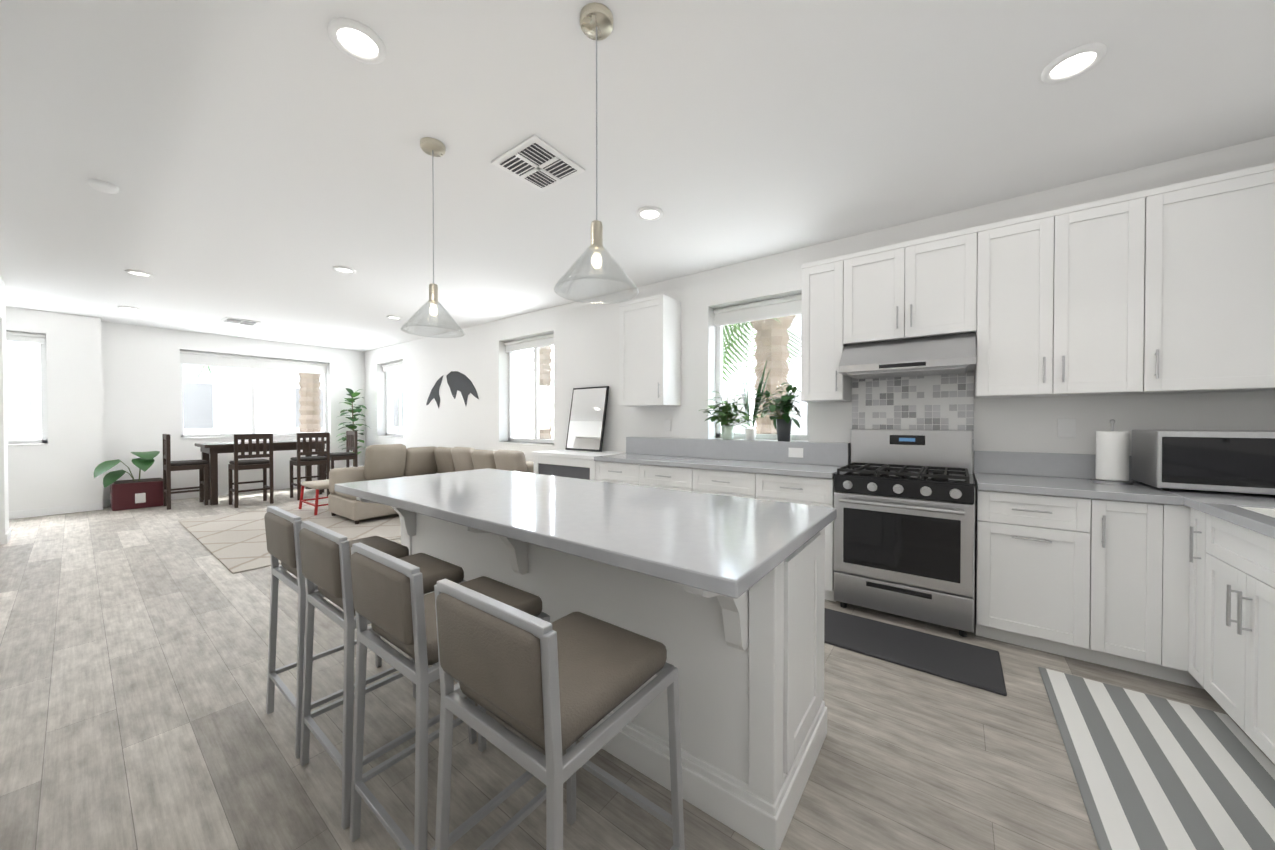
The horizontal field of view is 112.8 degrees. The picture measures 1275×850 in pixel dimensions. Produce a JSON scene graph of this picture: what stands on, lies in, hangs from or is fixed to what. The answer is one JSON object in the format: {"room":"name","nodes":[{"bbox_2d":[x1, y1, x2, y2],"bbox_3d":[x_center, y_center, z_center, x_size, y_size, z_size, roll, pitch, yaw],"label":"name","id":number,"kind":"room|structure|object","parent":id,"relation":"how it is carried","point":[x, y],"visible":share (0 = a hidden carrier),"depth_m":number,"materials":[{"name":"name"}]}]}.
{"room":"kitchen and dining room","nodes":[
{"label":"kitchen and dining room","id":0,"kind":"room"},
{"bbox_2d":[0,276,8,544],"bbox_3d":[-2.896,-0.116,1.534,10.070,2.750,0.150,0,1,37],"label":"wall","id":1,"kind":"structure","parent":0,"point":[4,516],"depth_m":4.38,"materials":[{"name":"white paint"}]},
{"bbox_2d":[5,528,10,543],"bbox_3d":[-6.711,1.181,4.513,0.434,0.100,0.017,0,1,37],"label":"baseboard","id":2,"kind":"structure","parent":1,"relation":"attached to","point":[8,534],"depth_m":4.45,"materials":[{"name":"white wood"}]},
{"bbox_2d":[6,307,102,511],"bbox_3d":[-8.559,-0.149,5.076,0.180,2.750,2.650,0,1,37],"label":"wall","id":3,"kind":"structure","parent":0,"point":[58,470],"depth_m":5.83,"materials":[{"name":"white paint"}]},
{"bbox_2d":[6,331,48,445],"bbox_3d":[-8.253,-0.478,5.450,0.185,1.500,0.780,0,1,37],"label":"window","id":4,"kind":"structure","parent":3,"relation":"in","point":[19,337],"depth_m":5.72,"materials":[{"name":"clear glass"}]},
{"bbox_2d":[9,502,103,518],"bbox_3d":[-8.436,1.176,5.090,0.014,0.100,2.500,0,1,37],"label":"baseboard","id":5,"kind":"structure","parent":3,"relation":"attached to","point":[54,510],"depth_m":5.76,"materials":[{"name":"white wood"}]},
{"bbox_2d":[101,321,364,499],"bbox_3d":[-6.984,-0.174,7.738,0.260,2.750,3.500,0,1,37],"label":"wall","id":6,"kind":"structure","parent":0,"point":[140,365],"depth_m":6.83,"materials":[{"name":"white paint"}]},
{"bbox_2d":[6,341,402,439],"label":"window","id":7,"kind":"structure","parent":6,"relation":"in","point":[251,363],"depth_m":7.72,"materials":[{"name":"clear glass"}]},
{"bbox_2d":[103,479,326,506],"bbox_3d":[-6.887,1.152,7.651,0.014,0.100,3.484,0,1,37],"label":"baseboard","id":8,"kind":"structure","parent":6,"relation":"attached to","point":[176,496],"depth_m":7.29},
{"bbox_2d":[0,487,1274,849],"bbox_3d":[-2.948,1.293,3.251,12.200,0.100,6.450,0,1,37],"label":"floor","id":9,"kind":"structure","parent":0,"point":[134,645],"depth_m":1.70,"materials":[{"name":"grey wood"}]},
{"bbox_2d":[94,451,162,510],"bbox_3d":[-7.275,0.797,6.094,1.107,0.838,0.682,0,1,37],"label":"monstera plant","id":10,"kind":"object","parent":9,"relation":"on","point":[133,493],"visible":0.92,"depth_m":6.07,"materials":[{"name":"green plant"}]},
{"bbox_2d":[162,434,208,509],"bbox_3d":[-6.800,0.674,6.376,0.440,1.080,0.430,0,1,37],"label":"dining chair","id":11,"kind":"object","parent":9,"relation":"on","point":[169,465],"visible":1,"depth_m":6.31,"materials":[{"name":"brown wood"}]},
{"bbox_2d":[228,434,273,507],"bbox_3d":[-5.923,0.673,6.486,0.430,1.080,0.440,0,1,37],"label":"dining chair","id":12,"kind":"object","parent":9,"relation":"on","point":[236,465],"visible":1,"depth_m":6.40,"materials":[{"name":"brown wood"}]},
{"bbox_2d":[195,440,325,504],"bbox_3d":[-6.312,0.746,7.192,0.880,0.920,1.580,0,1,37],"label":"dining table","id":13,"kind":"object","parent":9,"relation":"on","point":[210,451],"visible":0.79,"depth_m":6.78,"materials":[{"name":"brown wood"}]},
{"bbox_2d":[178,501,400,573],"bbox_3d":[-3.876,1.217,5.429,3.100,0.012,2.440,0,1,37],"label":"living room rug","id":14,"kind":"object","parent":9,"relation":"on","point":[233,543],"visible":0.52,"depth_m":4.88,"materials":[{"name":"beige fabric"}]},
{"bbox_2d":[299,479,328,514],"bbox_3d":[-4.417,1.003,5.996,0.679,0.392,0.449,0,1,37],"label":"stool","id":15,"kind":"object","parent":14,"relation":"on","point":[317,485],"visible":0.5,"depth_m":5.85,"materials":[{"name":"fabric"}]},
{"bbox_2d":[328,444,533,523],"bbox_3d":[-2.537,0.742,5.482,2.730,0.935,1.660,0,1,37],"label":"sectional sofa","id":16,"kind":"object","parent":14,"relation":"on","point":[385,461],"visible":0.35,"depth_m":5.75,"materials":[{"name":"fabric"}]},
{"bbox_2d":[290,433,329,499],"bbox_3d":[-5.478,0.667,7.078,0.430,1.080,0.440,0,1,37],"label":"dining chair","id":17,"kind":"object","parent":9,"relation":"on","point":[298,461],"visible":0.81,"depth_m":6.98,"materials":[{"name":"brown wood"}]},
{"bbox_2d":[264,506,415,758],"bbox_3d":[-1.318,0.803,1.895,0.429,0.907,0.471,0,1,37],"label":"stool","id":18,"kind":"object","parent":9,"relation":"on","point":[282,528],"visible":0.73,"depth_m":1.73,"materials":[{"name":"leather"}]},
{"bbox_2d":[324,431,357,479],"bbox_3d":[-5.625,0.658,8.007,0.440,1.080,0.430,0,1,37],"label":"dining chair","id":19,"kind":"object","parent":9,"relation":"on","point":[347,455],"visible":0.65,"depth_m":8.02,"materials":[{"name":"brown wood"}]},
{"bbox_2d":[336,388,369,467],"bbox_3d":[-5.756,0.230,8.550,0.548,1.927,0.570,0,1,37],"label":"fiddle-leaf fig plant","id":20,"kind":"object","parent":9,"relation":"on","point":[352,394],"visible":0.69,"depth_m":8.52,"materials":[{"name":"green plant"}]},
{"bbox_2d":[299,521,476,829],"bbox_3d":[-0.950,0.806,1.619,0.429,0.907,0.471,0,1,37],"label":"stool","id":21,"kind":"object","parent":9,"relation":"on","point":[325,560],"visible":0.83,"depth_m":1.44,"materials":[{"name":"leather"}]},
{"bbox_2d":[349,542,549,849],"bbox_3d":[-0.575,0.808,1.336,0.429,0.907,0.471,0,1,37],"label":"stool","id":22,"kind":"object","parent":9,"relation":"on","point":[394,605],"visible":0.79,"depth_m":1.16,"materials":[{"name":"leather"}]},
{"bbox_2d":[434,579,684,849],"bbox_3d":[-0.183,0.811,1.042,0.429,0.907,0.471,0,1,37],"label":"stool","id":23,"kind":"object","parent":9,"relation":"on","point":[554,690],"visible":1,"depth_m":0.90,"materials":[{"name":"leather"}]},
{"bbox_2d":[532,449,625,480],"bbox_3d":[-0.628,0.766,4.765,0.965,0.925,0.627,0,1,37],"label":"fireplace","id":24,"kind":"object","parent":9,"relation":"on","point":[578,464],"visible":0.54,"depth_m":4.53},
{"bbox_2d":[565,386,608,451],"bbox_3d":[-0.598,-0.075,5.001,0.570,0.752,0.155,0,1,37],"label":"leaning mirror","id":25,"kind":"object","parent":24,"relation":"on","point":[587,419],"visible":0.98,"depth_m":4.97,"materials":[{"name":"black paint"}]},
{"bbox_2d":[359,500,826,849],"bbox_3d":[-0.439,0.814,2.089,2.382,0.880,0.934,0,1,37],"label":"kitchen island","id":26,"kind":"object","parent":9,"relation":"on","point":[721,598],"depth_m":1.42,"materials":[{"name":"white wood"}]},
{"bbox_2d":[335,468,836,603],"bbox_3d":[-0.446,0.354,2.044,2.400,0.042,0.980,0,1,37],"label":"island countertop","id":27,"kind":"structure","parent":26,"relation":"on","point":[713,544],"depth_m":1.53,"materials":[{"name":"grey stone"}]},
{"bbox_2d":[594,460,645,485],"bbox_3d":[0.009,0.793,4.293,0.612,0.881,0.617,0,1,37],"label":"base cabinet","id":28,"kind":"object","parent":9,"relation":"on","point":[632,474],"depth_m":4.02,"materials":[{"name":"white wood"}]},
{"bbox_2d":[646,464,697,491],"bbox_3d":[0.426,0.796,3.980,0.671,0.881,0.617,0,1,37],"label":"base cabinet","id":29,"kind":"object","parent":9,"relation":"on","point":[685,479],"depth_m":3.68,"materials":[{"name":"white wood"}]},
{"bbox_2d":[698,468,765,499],"bbox_3d":[0.866,0.799,3.649,0.671,0.881,0.617,0,1,37],"label":"base cabinet","id":30,"kind":"object","parent":9,"relation":"on","point":[737,484],"depth_m":3.34,"materials":[{"name":"white wood"}]},
{"bbox_2d":[766,468,846,601],"bbox_3d":[1.283,0.802,3.336,0.612,0.881,0.617,0,1,37],"label":"base cabinet","id":31,"kind":"object","parent":9,"relation":"on","point":[806,490],"depth_m":2.99,"materials":[{"name":"white wood"}]},
{"bbox_2d":[594,452,846,479],"bbox_3d":[0.639,0.337,3.800,2.206,0.040,0.642,0,1,37],"label":"countertop","id":32,"kind":"structure","parent":31,"relation":"on","point":[715,463],"depth_m":3.53,"materials":[{"name":"grey stone"}]},
{"bbox_2d":[699,360,803,440],"bbox_3d":[0.973,-0.234,3.769,0.940,0.742,0.321,0,1,37],"label":"potted plant","id":33,"kind":"object","parent":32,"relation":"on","point":[782,422],"visible":1,"depth_m":3.75,"materials":[{"name":"green plant"}]},
{"bbox_2d":[834,429,974,636],"bbox_3d":[1.792,0.642,2.862,0.750,1.210,0.728,0,1,37],"label":"gas range","id":34,"kind":"object","parent":9,"relation":"on","point":[904,527],"visible":1,"depth_m":2.66,"materials":[{"name":"silver metal"}]},
{"bbox_2d":[824,608,1006,695],"bbox_3d":[1.438,1.243,2.438,1.010,0.016,0.460,0,1,37],"label":"area rug","id":35,"kind":"object","parent":9,"relation":"on","point":[979,667],"visible":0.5,"depth_m":2.33,"materials":[{"name":"grey fabric"}]},
{"bbox_2d":[974,484,1109,666],"bbox_3d":[2.346,0.810,2.537,0.507,0.881,0.617,0,1,37],"label":"base cabinet","id":36,"kind":"object","parent":9,"relation":"on","point":[1076,562],"depth_m":2.28,"materials":[{"name":"white wood"}]},
{"bbox_2d":[974,472,1181,503],"bbox_3d":[2.436,0.350,2.450,0.750,0.040,0.642,0,1,37],"label":"countertop","id":37,"kind":"structure","parent":36,"relation":"on","point":[1137,493],"depth_m":2.29,"materials":[{"name":"grey stone"}]},
{"bbox_2d":[1092,419,1132,484],"bbox_3d":[2.698,0.149,2.406,0.156,0.363,0.156,0,1,37],"label":"paper towel holder","id":38,"kind":"object","parent":37,"relation":"on","point":[1112,456],"visible":1,"depth_m":2.37,"materials":[{"name":"white paper"}]},
{"bbox_2d":[1110,500,1141,673],"bbox_3d":[2.578,0.812,2.363,0.299,0.881,0.617,0,1,37],"label":"base cabinet","id":39,"kind":"object","parent":9,"relation":"on","point":[1125,519],"depth_m":2.10,"materials":[{"name":"white wood"}]},
{"bbox_2d":[1038,667,1274,849],"bbox_3d":[1.827,1.255,1.370,0.595,0.012,1.580,0,1,37],"label":"mat","id":40,"kind":"object","parent":9,"relation":"on","point":[1151,772],"visible":0.98,"depth_m":1.52,"materials":[{"name":"grey fabric"}]},
{"bbox_2d":[1162,504,1209,689],"bbox_3d":[2.735,0.817,1.739,0.697,0.881,0.235,0,1,37],"label":"base cabinet","id":41,"kind":"object","parent":9,"relation":"on","point":[1184,538],"depth_m":1.99,"materials":[{"name":"white wood"}]},
{"bbox_2d":[1206,512,1274,763],"bbox_3d":[2.548,0.820,1.426,0.619,0.881,0.704,0,1,37],"label":"base cabinet","id":42,"kind":"object","parent":9,"relation":"on","point":[1240,564],"depth_m":1.60,"materials":[{"name":"white wood"}]},
{"bbox_2d":[1142,483,1274,539],"bbox_3d":[1.937,0.367,0.627,0.642,0.040,4.156,0,1,37],"label":"countertop","id":43,"kind":"structure","parent":42,"relation":"on","point":[1247,510],"depth_m":1.77,"materials":[{"name":"grey stone"}]},
{"bbox_2d":[1131,429,1274,494],"bbox_3d":[2.978,0.181,2.129,0.570,0.304,0.408,0,1,37],"label":"microwave","id":44,"kind":"object","parent":43,"relation":"on","point":[1238,461],"visible":1,"depth_m":2.05,"materials":[{"name":"silver metal"}]},
{"bbox_2d":[0,0,1274,351],"bbox_3d":[-2.948,-1.557,3.224,12.200,0.100,6.450,0,1,37],"label":"ceiling","id":45,"kind":"structure","parent":0,"point":[266,164],"depth_m":2.17,"materials":[{"name":"white paint"}]},
{"bbox_2d":[88,179,118,193],"bbox_3d":[-3.326,-1.483,2.639,0.120,0.034,0.120,0,1,37],"label":"smoke detector","id":46,"kind":"object","parent":45,"relation":"attached to","point":[103,186],"visible":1,"depth_m":2.62,"materials":[{"name":"white plastic"}]},
{"bbox_2d":[118,306,139,310],"bbox_3d":[-6.627,-1.520,5.519,0.188,0.015,0.188,0,1,28],"label":"recessed light","id":47,"kind":"object","parent":45,"relation":"in","point":[122,307],"depth_m":5.51,"materials":[{"name":"white plastic"}]},
{"bbox_2d":[125,270,153,276],"bbox_3d":[-4.964,-1.508,4.220,0.188,0.015,0.188,0,1,10],"label":"recessed light","id":48,"kind":"object","parent":45,"relation":"in","point":[133,272],"depth_m":4.22,"materials":[{"name":"white plastic"}]},
{"bbox_2d":[221,317,260,325],"bbox_3d":[-5.869,-1.524,6.263,0.380,0.021,0.380,0,1,37],"label":"ceiling vent","id":49,"kind":"object","parent":45,"relation":"in","point":[239,321],"visible":1,"depth_m":6.23,"materials":[{"name":"white metal"}]},
{"bbox_2d":[333,266,355,273],"bbox_3d":[-2.850,-1.507,4.120,0.188,0.015,0.188,0,1,28],"label":"recessed light","id":50,"kind":"object","parent":45,"relation":"in","point":[342,269],"depth_m":4.11,"materials":[{"name":"white plastic"}]},
{"bbox_2d":[328,17,385,63],"bbox_3d":[-1.084,-1.483,1.643,0.188,0.015,0.188,0,1,-8],"label":"recessed light","id":51,"kind":"object","parent":45,"relation":"in","point":[358,41],"depth_m":1.63,"materials":[{"name":"white plastic"}]},
{"bbox_2d":[386,315,401,318],"bbox_3d":[-3.455,-1.525,6.013,0.188,0.015,0.188,0,1,-8],"label":"recessed light","id":52,"kind":"object","parent":45,"relation":"in","point":[390,316],"depth_m":6.01,"materials":[{"name":"white plastic"}]},
{"bbox_2d":[401,137,463,337],"bbox_3d":[-1.094,-0.997,2.268,0.312,1.000,0.312,0,1,37],"label":"pendant light","id":53,"kind":"object","parent":45,"relation":"hanging from","point":[432,147],"visible":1,"depth_m":2.25,"materials":[{"name":"clear glass"}]},
{"bbox_2d":[491,135,584,191],"bbox_3d":[-0.570,-1.488,2.445,0.380,0.021,0.380,0,1,37],"label":"ceiling vent","id":54,"kind":"object","parent":45,"relation":"in","point":[534,161],"visible":0.98,"depth_m":2.42,"materials":[{"name":"white metal"}]},
{"bbox_2d":[554,2,638,303],"bbox_3d":[-0.150,-0.990,1.559,0.312,1.000,0.312,0,1,37],"label":"pendant light","id":55,"kind":"object","parent":45,"relation":"hanging from","point":[596,21],"visible":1,"depth_m":1.54,"materials":[{"name":"clear glass"}]},
{"bbox_2d":[636,206,662,220],"bbox_3d":[0.087,-1.496,3.002,0.188,0.015,0.188,0,1,28],"label":"recessed light","id":56,"kind":"object","parent":45,"relation":"in","point":[648,213],"depth_m":3.00,"materials":[{"name":"white plastic"}]},
{"bbox_2d":[1041,42,1106,83],"bbox_3d":[1.794,-1.484,1.745,0.188,0.015,0.188,0,1,28],"label":"recessed light","id":57,"kind":"object","parent":45,"relation":"in","point":[1079,60],"depth_m":1.73,"materials":[{"name":"white plastic"}]},
{"bbox_2d":[365,136,1274,477],"bbox_3d":[-1.113,-0.155,5.680,12.200,2.750,0.260,0,1,37],"label":"wall","id":58,"kind":"structure","parent":0,"point":[585,342],"depth_m":4.18,"materials":[{"name":"white paint"}]},
{"bbox_2d":[376,361,402,437],"bbox_3d":[-4.833,-0.506,8.434,1.160,1.500,0.241,0,1,37],"label":"living room window","id":59,"kind":"structure","parent":58,"relation":"in","point":[393,367],"depth_m":8.59,"materials":[{"name":"clear glass"}]},
{"bbox_2d":[426,376,442,407],"bbox_3d":[-3.500,-0.563,7.298,0.584,0.558,0.006,0,1,37],"label":"wall art","id":60,"kind":"object","parent":58,"relation":"attached to","point":[434,393],"depth_m":7.25,"materials":[{"name":"black paint"}]},
{"bbox_2d":[446,371,478,404],"bbox_3d":[-2.810,-0.586,6.779,0.939,0.587,0.006,0,1,37],"label":"wall art","id":61,"kind":"object","parent":58,"relation":"attached to","point":[461,383],"depth_m":6.78,"materials":[{"name":"black paint"}]},
{"bbox_2d":[498,334,553,445],"bbox_3d":[-1.499,-0.482,5.929,1.200,1.500,0.241,0,1,37],"label":"living room window","id":62,"kind":"structure","parent":58,"relation":"in","point":[536,343],"depth_m":5.98,"materials":[{"name":"clear glass"}]},
{"bbox_2d":[619,294,680,406],"bbox_3d":[0.128,-0.730,4.370,0.550,1.065,0.328,0,1,37],"label":"upper cabinet","id":63,"kind":"object","parent":58,"relation":"attached to","point":[650,327],"depth_m":4.23,"materials":[{"name":"white wood"}]},
{"bbox_2d":[713,294,807,440],"bbox_3d":[1.164,-0.514,3.995,0.940,1.300,0.135,0,1,37],"label":"kitchen window","id":64,"kind":"structure","parent":58,"relation":"in","point":[769,309],"depth_m":4.03,"materials":[{"name":"clear glass"}]},
{"bbox_2d":[801,253,854,401],"bbox_3d":[1.519,-0.721,3.325,0.359,1.065,0.328,0,1,37],"label":"upper cabinet","id":65,"kind":"object","parent":58,"relation":"attached to","point":[828,285],"depth_m":3.20,"materials":[{"name":"white wood"}]},
{"bbox_2d":[839,332,975,378],"bbox_3d":[1.867,-0.473,2.951,0.760,0.238,0.486,0,1,37],"label":"range hood","id":66,"kind":"object","parent":58,"relation":"attached to","point":[941,355],"visible":0.98,"depth_m":2.81,"materials":[{"name":"silver metal"}]},
{"bbox_2d":[855,226,978,343],"bbox_3d":[1.922,-0.924,3.021,0.770,0.653,0.328,0,1,37],"label":"upper cabinet","id":67,"kind":"object","parent":58,"relation":"attached to","point":[929,286],"depth_m":2.84,"materials":[{"name":"white wood"}]},
{"bbox_2d":[974,450,1132,479],"bbox_3d":[2.879,0.255,2.505,1.392,0.150,0.020,0,1,37],"label":"backsplash","id":68,"kind":"structure","parent":58,"relation":"attached to","point":[1016,463],"depth_m":2.72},
{"bbox_2d":[971,185,1170,397],"bbox_3d":[2.508,-0.714,2.583,0.815,1.065,0.328,0,1,37],"label":"upper cabinet","id":69,"kind":"object","parent":58,"relation":"attached to","point":[1073,299],"depth_m":2.40,"materials":[{"name":"white wood"}]},
{"bbox_2d":[1167,163,1274,393],"bbox_3d":[2.978,-0.710,2.229,0.600,1.065,0.328,0,1,37],"label":"upper cabinet","id":70,"kind":"object","parent":58,"relation":"attached to","point":[1169,289],"depth_m":2.10,"materials":[{"name":"white wood"}]},
{"label":"outside","id":71,"kind":"structure","parent":0,"visible":0},
{"bbox_3d":[-3.048,4.278,10.139,60.000,0.200,55.000,0,1,37],"label":"ground","id":72,"kind":"structure","parent":71,"visible":0},
{"bbox_2d":[193,314,800,438],"bbox_3d":[-2.909,-0.263,8.354,15.212,8.916,7.266,0,1,37],"label":"palms","id":73,"kind":"object","parent":72,"relation":"on","point":[313,419],"depth_m":7.23,"materials":[{"name":"green plant"}]},
{"bbox_2d":[723,314,806,434],"bbox_3d":[4.393,0.004,17.924,14.500,8.200,7.550,0,1,37],"label":"building","id":74,"kind":"structure","parent":72,"relation":"on","point":[796,429],"depth_m":13.78,"materials":[{"name":"white"}]}
]}

